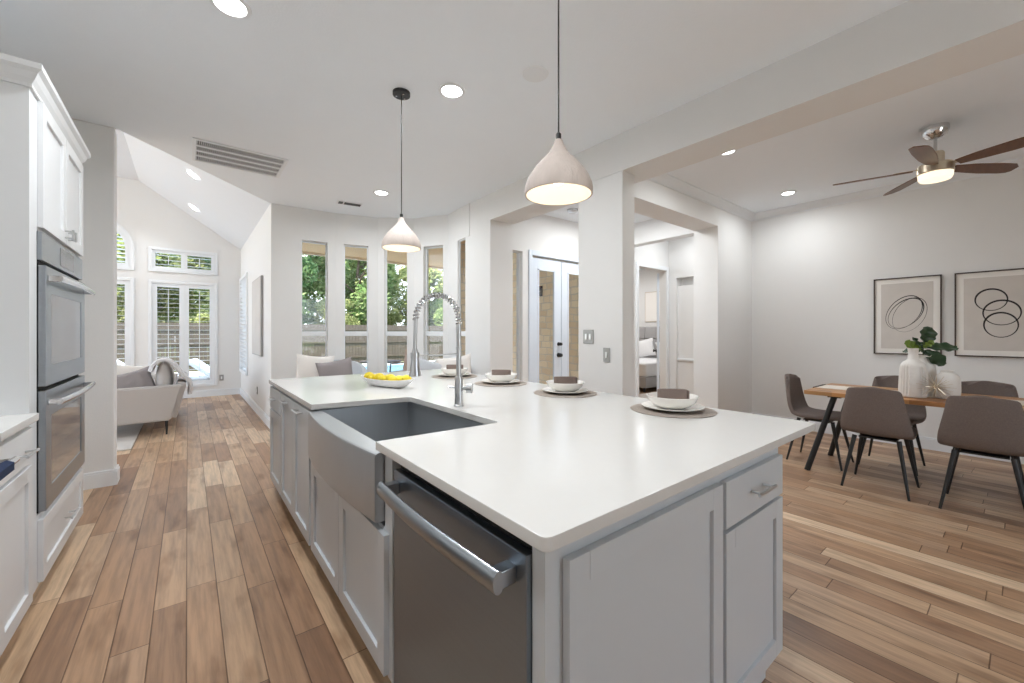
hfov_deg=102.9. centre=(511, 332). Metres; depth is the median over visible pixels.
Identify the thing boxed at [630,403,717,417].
placemat
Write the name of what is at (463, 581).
dishwasher
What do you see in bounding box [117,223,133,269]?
window
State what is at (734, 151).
recessed light
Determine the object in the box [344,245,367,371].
window
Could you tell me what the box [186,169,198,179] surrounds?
recessed light
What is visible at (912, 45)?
beam
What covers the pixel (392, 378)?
lemon
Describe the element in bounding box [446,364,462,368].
folded napkin
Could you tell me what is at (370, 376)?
lemon
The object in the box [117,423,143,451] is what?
area rug
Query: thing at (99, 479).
baseboard
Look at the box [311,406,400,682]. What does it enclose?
base cabinet
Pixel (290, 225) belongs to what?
wall
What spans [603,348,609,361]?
wall plate
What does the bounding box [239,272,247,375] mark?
window
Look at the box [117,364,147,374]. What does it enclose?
throw pillow
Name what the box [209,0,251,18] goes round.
recessed light
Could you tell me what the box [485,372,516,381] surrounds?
soup bowl
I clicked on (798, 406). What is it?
dining chair
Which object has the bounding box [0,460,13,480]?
hand towel
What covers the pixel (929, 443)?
baseboard
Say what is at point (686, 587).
base cabinet
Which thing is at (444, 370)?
soup bowl
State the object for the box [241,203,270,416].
wall
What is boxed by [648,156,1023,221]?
crown molding
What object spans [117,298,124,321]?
shrub
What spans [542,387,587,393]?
dinner plate
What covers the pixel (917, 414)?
dining chair
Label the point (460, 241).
window
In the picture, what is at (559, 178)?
pendant light
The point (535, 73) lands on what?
ceiling speaker
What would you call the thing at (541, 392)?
placemat
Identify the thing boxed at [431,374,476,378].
placemat
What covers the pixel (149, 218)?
wall
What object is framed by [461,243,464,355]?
pillar
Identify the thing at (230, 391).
baseboard
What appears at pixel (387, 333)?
window
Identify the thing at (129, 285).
window
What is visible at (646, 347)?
bed pillow
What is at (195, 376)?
sun lounger
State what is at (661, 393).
folded napkin
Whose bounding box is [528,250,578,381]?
trim
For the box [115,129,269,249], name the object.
vaulted ceiling
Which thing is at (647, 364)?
bed
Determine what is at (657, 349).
door
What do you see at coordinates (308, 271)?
tree
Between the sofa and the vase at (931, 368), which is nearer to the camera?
the vase at (931, 368)
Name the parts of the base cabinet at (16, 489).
drawer, door, handle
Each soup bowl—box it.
[441,367,467,374]
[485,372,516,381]
[546,380,584,391]
[646,392,698,408]
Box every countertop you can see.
[0,413,38,441]
[269,369,814,552]
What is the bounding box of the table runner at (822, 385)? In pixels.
[813,384,1023,405]
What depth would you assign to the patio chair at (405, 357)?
10.46 m
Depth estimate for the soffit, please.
7.90 m
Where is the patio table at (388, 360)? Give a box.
[360,359,400,362]
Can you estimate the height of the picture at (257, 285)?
1.210 m
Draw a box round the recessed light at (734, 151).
[722,149,737,154]
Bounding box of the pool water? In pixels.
[364,364,403,371]
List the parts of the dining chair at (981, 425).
leg, leg, seat frame, leg, leg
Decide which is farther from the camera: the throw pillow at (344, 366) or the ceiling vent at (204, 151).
the throw pillow at (344, 366)
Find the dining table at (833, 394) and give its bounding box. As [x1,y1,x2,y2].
[804,383,1023,470]
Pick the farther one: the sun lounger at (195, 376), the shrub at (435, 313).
the shrub at (435, 313)
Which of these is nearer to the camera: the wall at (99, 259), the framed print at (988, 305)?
the wall at (99, 259)
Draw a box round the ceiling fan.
[833,122,1023,195]
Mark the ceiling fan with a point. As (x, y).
(935, 168)
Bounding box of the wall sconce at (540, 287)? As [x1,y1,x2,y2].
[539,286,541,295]
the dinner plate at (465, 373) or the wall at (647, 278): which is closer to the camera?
the dinner plate at (465, 373)
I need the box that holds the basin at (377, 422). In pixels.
[322,402,485,440]
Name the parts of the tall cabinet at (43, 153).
crown moulding, door, drawer, handle, handle, door, handle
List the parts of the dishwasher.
handle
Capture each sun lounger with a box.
[117,360,209,379]
[189,358,209,376]
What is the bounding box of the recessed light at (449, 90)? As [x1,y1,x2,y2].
[438,82,464,98]
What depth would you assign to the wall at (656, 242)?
7.45 m
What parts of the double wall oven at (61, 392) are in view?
control panel, door, door, oven glass, oven glass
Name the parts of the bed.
mattress, headboard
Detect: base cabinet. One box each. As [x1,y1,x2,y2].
[0,426,39,656]
[268,386,283,494]
[278,393,312,545]
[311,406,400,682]
[532,447,782,682]
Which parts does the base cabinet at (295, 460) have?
door, door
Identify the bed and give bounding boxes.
[639,326,659,391]
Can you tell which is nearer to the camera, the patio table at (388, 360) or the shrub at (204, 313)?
the patio table at (388, 360)
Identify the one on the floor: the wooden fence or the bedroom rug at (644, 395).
the bedroom rug at (644, 395)
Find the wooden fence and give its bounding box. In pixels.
[117,322,442,371]
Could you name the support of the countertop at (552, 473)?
on the cabinet
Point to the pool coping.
(432, 360)
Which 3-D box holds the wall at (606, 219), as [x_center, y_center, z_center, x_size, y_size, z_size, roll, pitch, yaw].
[0.306,-0.230,4.708,0.360,3.060,2.590,0,0,-38]
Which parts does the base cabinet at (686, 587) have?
panel, drawer, door, handle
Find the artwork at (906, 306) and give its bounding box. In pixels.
[881,281,932,348]
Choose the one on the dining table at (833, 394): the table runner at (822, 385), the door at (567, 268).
the table runner at (822, 385)
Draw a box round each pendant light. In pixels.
[381,87,420,251]
[525,0,592,205]
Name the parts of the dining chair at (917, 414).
leg, leg, leg, leg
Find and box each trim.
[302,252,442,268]
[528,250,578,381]
[636,261,668,396]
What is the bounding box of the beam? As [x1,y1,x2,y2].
[578,0,1023,183]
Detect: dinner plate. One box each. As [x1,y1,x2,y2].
[438,372,470,376]
[482,379,519,383]
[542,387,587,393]
[641,401,704,411]
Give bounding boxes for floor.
[0,386,1023,682]
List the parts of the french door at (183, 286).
shutter frame, tilt rod, shutter frame, tilt rod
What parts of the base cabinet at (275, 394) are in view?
door, drawer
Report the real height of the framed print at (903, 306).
0.890 m
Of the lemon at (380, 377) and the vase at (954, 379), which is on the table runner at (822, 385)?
the vase at (954, 379)
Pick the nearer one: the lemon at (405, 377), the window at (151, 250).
the lemon at (405, 377)
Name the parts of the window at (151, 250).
shutter frame, shutter frame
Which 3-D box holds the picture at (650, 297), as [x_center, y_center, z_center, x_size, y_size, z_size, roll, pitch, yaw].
[3.879,-0.710,11.006,0.024,0.820,0.660,0,0,-38]
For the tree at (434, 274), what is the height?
6.900 m
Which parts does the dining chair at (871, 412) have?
leg, leg, seat frame, leg, leg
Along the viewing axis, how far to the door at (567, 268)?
6.39 m
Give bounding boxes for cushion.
[155,362,172,385]
[168,363,173,382]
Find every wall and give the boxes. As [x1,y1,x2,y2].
[72,119,116,473]
[117,177,240,391]
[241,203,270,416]
[271,203,469,407]
[465,153,633,396]
[513,214,578,381]
[513,219,693,396]
[634,179,751,412]
[639,269,659,326]
[752,168,1023,437]
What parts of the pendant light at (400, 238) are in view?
lamp shade, cord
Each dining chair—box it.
[785,374,853,470]
[840,387,919,501]
[858,375,926,475]
[937,395,1023,509]
[953,381,1018,458]
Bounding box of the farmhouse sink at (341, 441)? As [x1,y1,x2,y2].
[308,402,485,522]
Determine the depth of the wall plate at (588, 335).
3.88 m
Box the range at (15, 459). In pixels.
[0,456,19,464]
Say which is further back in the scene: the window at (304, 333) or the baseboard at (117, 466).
the window at (304, 333)
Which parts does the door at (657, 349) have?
panel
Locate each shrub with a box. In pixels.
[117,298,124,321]
[173,302,209,348]
[313,298,360,324]
[387,308,402,325]
[429,299,442,325]
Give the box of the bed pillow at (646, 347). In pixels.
[639,337,655,357]
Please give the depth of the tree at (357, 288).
21.57 m
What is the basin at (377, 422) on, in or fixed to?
in the farmhouse sink at (341, 441)
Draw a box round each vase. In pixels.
[898,348,928,397]
[919,355,936,395]
[934,370,960,398]
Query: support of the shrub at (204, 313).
on the ground
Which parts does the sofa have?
armrest, armrest, leg, backrest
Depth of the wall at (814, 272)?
5.03 m
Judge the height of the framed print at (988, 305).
0.890 m
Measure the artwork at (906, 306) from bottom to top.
0.758 m
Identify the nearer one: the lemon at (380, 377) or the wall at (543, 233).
the lemon at (380, 377)
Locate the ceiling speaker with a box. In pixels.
[522,65,548,81]
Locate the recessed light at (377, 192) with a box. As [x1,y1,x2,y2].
[373,190,388,195]
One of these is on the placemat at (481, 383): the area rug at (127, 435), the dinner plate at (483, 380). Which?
the dinner plate at (483, 380)
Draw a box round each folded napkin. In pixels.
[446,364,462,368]
[492,370,510,374]
[554,376,577,383]
[657,389,688,398]
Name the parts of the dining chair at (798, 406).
leg, leg, seat frame, leg, leg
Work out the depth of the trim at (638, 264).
7.08 m
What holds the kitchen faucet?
on the countertop at (552, 473)
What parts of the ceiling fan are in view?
blade, blade, blade, blade, blade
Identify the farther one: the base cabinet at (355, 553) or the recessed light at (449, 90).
the recessed light at (449, 90)
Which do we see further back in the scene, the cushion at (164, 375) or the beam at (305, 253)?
the beam at (305, 253)
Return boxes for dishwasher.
[377,465,531,682]
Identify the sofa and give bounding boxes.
[117,372,186,433]
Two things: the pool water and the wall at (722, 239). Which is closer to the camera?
the wall at (722, 239)
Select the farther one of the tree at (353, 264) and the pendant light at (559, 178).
the tree at (353, 264)
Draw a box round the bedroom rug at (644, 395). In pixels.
[639,393,648,398]
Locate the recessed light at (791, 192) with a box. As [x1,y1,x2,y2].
[780,190,796,195]
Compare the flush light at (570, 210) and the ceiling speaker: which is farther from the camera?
the flush light at (570, 210)
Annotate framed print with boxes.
[874,274,941,354]
[954,268,1023,357]
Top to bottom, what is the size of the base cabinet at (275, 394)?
0.884 m
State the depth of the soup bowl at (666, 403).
1.96 m
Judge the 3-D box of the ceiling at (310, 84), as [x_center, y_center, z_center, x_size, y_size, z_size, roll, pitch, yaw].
[1.927,-1.795,4.726,11.500,0.130,11.400,0,0,-38]
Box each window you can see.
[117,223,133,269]
[117,277,133,365]
[148,246,217,275]
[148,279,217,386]
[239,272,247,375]
[302,241,326,356]
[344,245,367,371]
[385,250,406,371]
[426,246,442,360]
[459,238,464,335]
[513,251,518,378]
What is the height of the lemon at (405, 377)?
0.058 m
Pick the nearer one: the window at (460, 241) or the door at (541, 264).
the window at (460, 241)
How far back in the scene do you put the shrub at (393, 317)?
22.54 m
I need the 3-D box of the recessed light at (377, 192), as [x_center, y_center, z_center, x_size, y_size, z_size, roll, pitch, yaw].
[-1.637,-1.754,5.112,0.194,0.009,0.194,0,0,-38]
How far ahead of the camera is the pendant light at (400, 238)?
2.94 m
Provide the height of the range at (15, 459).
0.945 m
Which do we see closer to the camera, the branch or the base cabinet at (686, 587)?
the base cabinet at (686, 587)
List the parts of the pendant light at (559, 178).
cord, lamp shade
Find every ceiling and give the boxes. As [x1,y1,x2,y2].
[0,0,1023,269]
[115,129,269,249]
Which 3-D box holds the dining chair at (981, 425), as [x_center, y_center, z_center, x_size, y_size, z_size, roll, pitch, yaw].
[3.466,0.868,2.992,0.577,0.868,0.457,0,0,-38]
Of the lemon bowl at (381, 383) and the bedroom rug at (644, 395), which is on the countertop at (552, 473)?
the lemon bowl at (381, 383)
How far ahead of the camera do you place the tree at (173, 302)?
17.85 m
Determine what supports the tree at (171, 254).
on the ground
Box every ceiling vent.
[192,137,288,177]
[336,200,362,206]
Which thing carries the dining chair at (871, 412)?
on the floor
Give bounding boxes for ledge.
[677,358,693,360]
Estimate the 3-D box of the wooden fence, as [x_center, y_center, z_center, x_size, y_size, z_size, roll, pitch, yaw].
[-8.916,0.535,18.443,37.000,1.870,0.070,0,0,-38]
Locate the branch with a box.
[903,326,958,365]
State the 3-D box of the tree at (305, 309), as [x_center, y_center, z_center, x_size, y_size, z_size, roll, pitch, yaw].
[-14.441,-2.902,26.419,5.044,8.759,5.225,0,0,-19]
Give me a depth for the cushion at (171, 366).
5.99 m
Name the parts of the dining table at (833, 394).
leg, leg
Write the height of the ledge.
0.040 m
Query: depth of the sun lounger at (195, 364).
9.17 m
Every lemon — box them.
[368,374,374,378]
[377,375,385,379]
[388,376,396,380]
[402,375,411,379]
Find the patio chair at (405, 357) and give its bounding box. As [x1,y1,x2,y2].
[389,349,406,371]
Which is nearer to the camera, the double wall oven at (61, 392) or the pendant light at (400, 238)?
the double wall oven at (61, 392)
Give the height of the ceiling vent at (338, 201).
0.014 m
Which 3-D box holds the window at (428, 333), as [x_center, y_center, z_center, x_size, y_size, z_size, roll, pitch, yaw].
[-1.170,-0.305,6.199,0.339,2.020,0.150,0,0,20]
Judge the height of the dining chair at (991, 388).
0.868 m
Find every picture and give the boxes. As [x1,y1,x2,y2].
[252,275,262,355]
[645,291,659,321]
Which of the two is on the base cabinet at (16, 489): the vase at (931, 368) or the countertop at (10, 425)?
the countertop at (10, 425)
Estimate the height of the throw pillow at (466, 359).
0.568 m
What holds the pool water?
in the pool coping
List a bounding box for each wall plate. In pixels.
[583,330,593,343]
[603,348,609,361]
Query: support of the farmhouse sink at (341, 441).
in the countertop at (552, 473)
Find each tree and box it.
[117,233,210,323]
[157,254,210,321]
[190,254,319,323]
[302,254,324,319]
[304,255,399,324]
[345,259,402,312]
[387,265,442,325]
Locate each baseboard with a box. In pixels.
[83,469,116,489]
[115,464,119,483]
[182,388,239,398]
[240,388,269,428]
[752,412,1023,463]
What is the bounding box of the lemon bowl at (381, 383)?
[361,374,414,387]
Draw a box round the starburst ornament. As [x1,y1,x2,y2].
[916,374,956,399]
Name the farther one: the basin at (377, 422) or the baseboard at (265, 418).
the baseboard at (265, 418)
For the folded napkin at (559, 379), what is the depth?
2.59 m
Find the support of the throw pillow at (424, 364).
on the armchair
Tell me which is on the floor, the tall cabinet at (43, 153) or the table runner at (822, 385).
the tall cabinet at (43, 153)
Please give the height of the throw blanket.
0.501 m
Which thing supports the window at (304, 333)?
in the wall at (290, 225)
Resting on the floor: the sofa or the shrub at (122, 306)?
the sofa
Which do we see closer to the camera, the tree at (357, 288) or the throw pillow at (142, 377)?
the throw pillow at (142, 377)
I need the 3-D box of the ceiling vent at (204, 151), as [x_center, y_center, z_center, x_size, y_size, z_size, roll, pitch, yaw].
[-2.752,-1.754,4.136,0.770,0.012,0.600,0,0,-38]
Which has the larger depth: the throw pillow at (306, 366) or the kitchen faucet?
the throw pillow at (306, 366)
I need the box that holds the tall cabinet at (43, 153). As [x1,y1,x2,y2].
[0,53,90,593]
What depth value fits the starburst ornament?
3.24 m
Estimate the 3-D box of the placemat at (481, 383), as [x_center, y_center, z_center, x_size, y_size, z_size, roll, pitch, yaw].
[-0.084,0.384,3.127,0.406,0.004,0.406,0,0,-38]
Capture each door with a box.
[533,257,562,382]
[561,262,578,375]
[653,273,658,388]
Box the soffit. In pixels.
[302,240,464,266]
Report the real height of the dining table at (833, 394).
0.769 m
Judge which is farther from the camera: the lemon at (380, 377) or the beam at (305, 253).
the beam at (305, 253)
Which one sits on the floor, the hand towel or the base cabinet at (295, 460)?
the base cabinet at (295, 460)
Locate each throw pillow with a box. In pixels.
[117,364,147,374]
[117,366,155,388]
[296,354,334,377]
[315,356,352,375]
[419,358,441,369]
[435,353,470,372]
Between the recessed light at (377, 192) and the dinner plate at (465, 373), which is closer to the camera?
the dinner plate at (465, 373)
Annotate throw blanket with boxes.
[148,358,192,393]
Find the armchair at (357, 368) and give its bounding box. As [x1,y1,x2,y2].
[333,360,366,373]
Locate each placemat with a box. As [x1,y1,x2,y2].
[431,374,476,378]
[474,381,526,386]
[534,389,596,397]
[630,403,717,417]
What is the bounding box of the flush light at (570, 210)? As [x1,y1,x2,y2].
[567,208,577,213]
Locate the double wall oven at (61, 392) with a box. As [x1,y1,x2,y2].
[37,231,95,513]
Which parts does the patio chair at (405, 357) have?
backrest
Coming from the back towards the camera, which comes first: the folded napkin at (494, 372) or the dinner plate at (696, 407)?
the folded napkin at (494, 372)
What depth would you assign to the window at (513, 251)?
5.86 m
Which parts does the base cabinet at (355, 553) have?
door, door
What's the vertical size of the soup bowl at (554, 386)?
0.060 m
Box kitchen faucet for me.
[409,292,472,406]
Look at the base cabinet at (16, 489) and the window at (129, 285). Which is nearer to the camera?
the base cabinet at (16, 489)
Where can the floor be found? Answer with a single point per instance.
(193, 567)
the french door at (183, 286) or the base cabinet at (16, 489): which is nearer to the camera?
the base cabinet at (16, 489)
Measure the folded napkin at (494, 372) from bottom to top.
0.069 m
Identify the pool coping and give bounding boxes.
[174,360,434,373]
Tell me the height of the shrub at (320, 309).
3.291 m
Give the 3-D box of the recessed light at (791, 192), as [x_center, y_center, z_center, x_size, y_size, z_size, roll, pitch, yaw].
[3.407,-1.724,5.034,0.174,0.009,0.174,0,0,-38]

